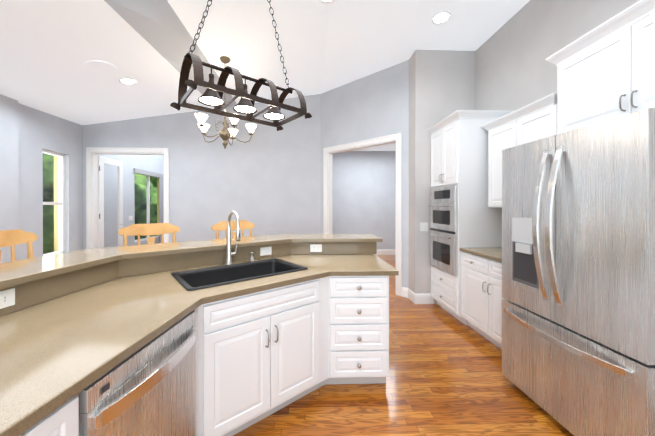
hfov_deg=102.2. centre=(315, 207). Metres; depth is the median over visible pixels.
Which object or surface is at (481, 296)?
base cabinet
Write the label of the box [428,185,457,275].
wall oven
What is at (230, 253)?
faucet
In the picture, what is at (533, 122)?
upper cabinet
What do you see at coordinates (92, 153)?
door frame
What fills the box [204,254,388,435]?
base cabinet
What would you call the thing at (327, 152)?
door frame
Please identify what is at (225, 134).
chandelier
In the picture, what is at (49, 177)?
tree
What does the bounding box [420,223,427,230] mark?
light switch
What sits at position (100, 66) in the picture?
ceiling speaker
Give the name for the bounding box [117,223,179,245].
bar stool
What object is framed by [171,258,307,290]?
sink
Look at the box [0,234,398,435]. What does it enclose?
countertop
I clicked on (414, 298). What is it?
baseboard
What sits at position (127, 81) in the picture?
recessed light
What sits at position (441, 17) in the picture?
recessed light
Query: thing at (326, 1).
recessed light
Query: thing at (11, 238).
bar stool
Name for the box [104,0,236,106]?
ceiling
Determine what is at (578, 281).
refrigerator
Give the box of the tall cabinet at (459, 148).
[428,110,512,324]
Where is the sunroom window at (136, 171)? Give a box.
[133,168,163,242]
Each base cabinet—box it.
[20,265,210,435]
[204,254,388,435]
[461,251,503,349]
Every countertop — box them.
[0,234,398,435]
[460,247,501,262]
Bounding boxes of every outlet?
[0,288,14,308]
[260,247,271,255]
[310,244,321,251]
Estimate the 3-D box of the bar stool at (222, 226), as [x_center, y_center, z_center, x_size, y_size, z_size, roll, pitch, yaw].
[-0.830,0.770,2.979,0.530,1.225,0.474,0,0,-39]
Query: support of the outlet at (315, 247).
attached to the base cabinet at (260, 355)
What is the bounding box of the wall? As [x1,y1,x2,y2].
[0,0,639,302]
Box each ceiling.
[0,0,529,150]
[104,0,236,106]
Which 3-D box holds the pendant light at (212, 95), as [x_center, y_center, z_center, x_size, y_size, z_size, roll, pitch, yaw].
[-0.525,-1.417,1.983,0.936,1.442,0.440,0,0,-39]
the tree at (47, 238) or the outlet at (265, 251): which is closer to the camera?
the outlet at (265, 251)
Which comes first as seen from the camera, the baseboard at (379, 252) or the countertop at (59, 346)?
the countertop at (59, 346)
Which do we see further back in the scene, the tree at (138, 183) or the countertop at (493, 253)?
the tree at (138, 183)
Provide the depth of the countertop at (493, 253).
2.81 m
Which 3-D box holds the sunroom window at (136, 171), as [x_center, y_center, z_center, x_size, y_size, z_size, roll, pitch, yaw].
[-4.755,0.147,7.584,0.141,2.340,1.480,0,0,-2]
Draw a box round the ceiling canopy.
[220,56,229,63]
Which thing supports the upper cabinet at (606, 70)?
attached to the wall
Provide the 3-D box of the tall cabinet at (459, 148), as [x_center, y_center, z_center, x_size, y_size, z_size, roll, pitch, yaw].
[1.967,0.130,3.443,0.694,2.500,0.799,0,0,-2]
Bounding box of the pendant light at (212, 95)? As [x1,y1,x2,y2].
[170,0,311,130]
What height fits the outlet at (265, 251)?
0.075 m
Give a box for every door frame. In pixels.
[86,147,168,248]
[323,133,401,295]
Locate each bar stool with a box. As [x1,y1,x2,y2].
[0,229,37,261]
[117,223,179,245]
[211,220,254,238]
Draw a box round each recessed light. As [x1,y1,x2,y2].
[119,78,136,83]
[320,0,333,2]
[432,11,450,23]
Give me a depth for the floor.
1.92 m
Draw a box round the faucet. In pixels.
[225,211,240,264]
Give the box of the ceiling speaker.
[84,60,115,72]
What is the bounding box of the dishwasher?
[78,310,196,435]
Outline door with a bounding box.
[98,156,122,247]
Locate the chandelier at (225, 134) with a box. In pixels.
[195,113,256,148]
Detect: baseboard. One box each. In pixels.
[376,250,394,254]
[405,288,416,303]
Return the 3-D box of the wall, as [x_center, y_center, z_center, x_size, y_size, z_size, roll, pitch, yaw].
[0.053,-0.435,3.180,9.900,3.630,12.840,0,0,-2]
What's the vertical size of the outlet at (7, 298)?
0.075 m
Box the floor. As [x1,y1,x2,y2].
[233,255,573,435]
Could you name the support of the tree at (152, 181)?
on the ground
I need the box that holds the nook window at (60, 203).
[43,149,64,255]
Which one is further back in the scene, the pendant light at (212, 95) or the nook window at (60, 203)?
the nook window at (60, 203)
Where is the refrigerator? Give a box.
[502,108,654,435]
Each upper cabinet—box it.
[485,93,552,207]
[553,0,654,134]
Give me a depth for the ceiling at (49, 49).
3.26 m
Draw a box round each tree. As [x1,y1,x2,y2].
[43,153,53,197]
[43,198,53,253]
[134,174,156,239]
[143,175,156,186]
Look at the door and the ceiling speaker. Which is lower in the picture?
the door
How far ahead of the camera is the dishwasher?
0.99 m
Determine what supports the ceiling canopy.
hanging from the ceiling at (49, 49)
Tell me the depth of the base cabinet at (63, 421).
0.73 m

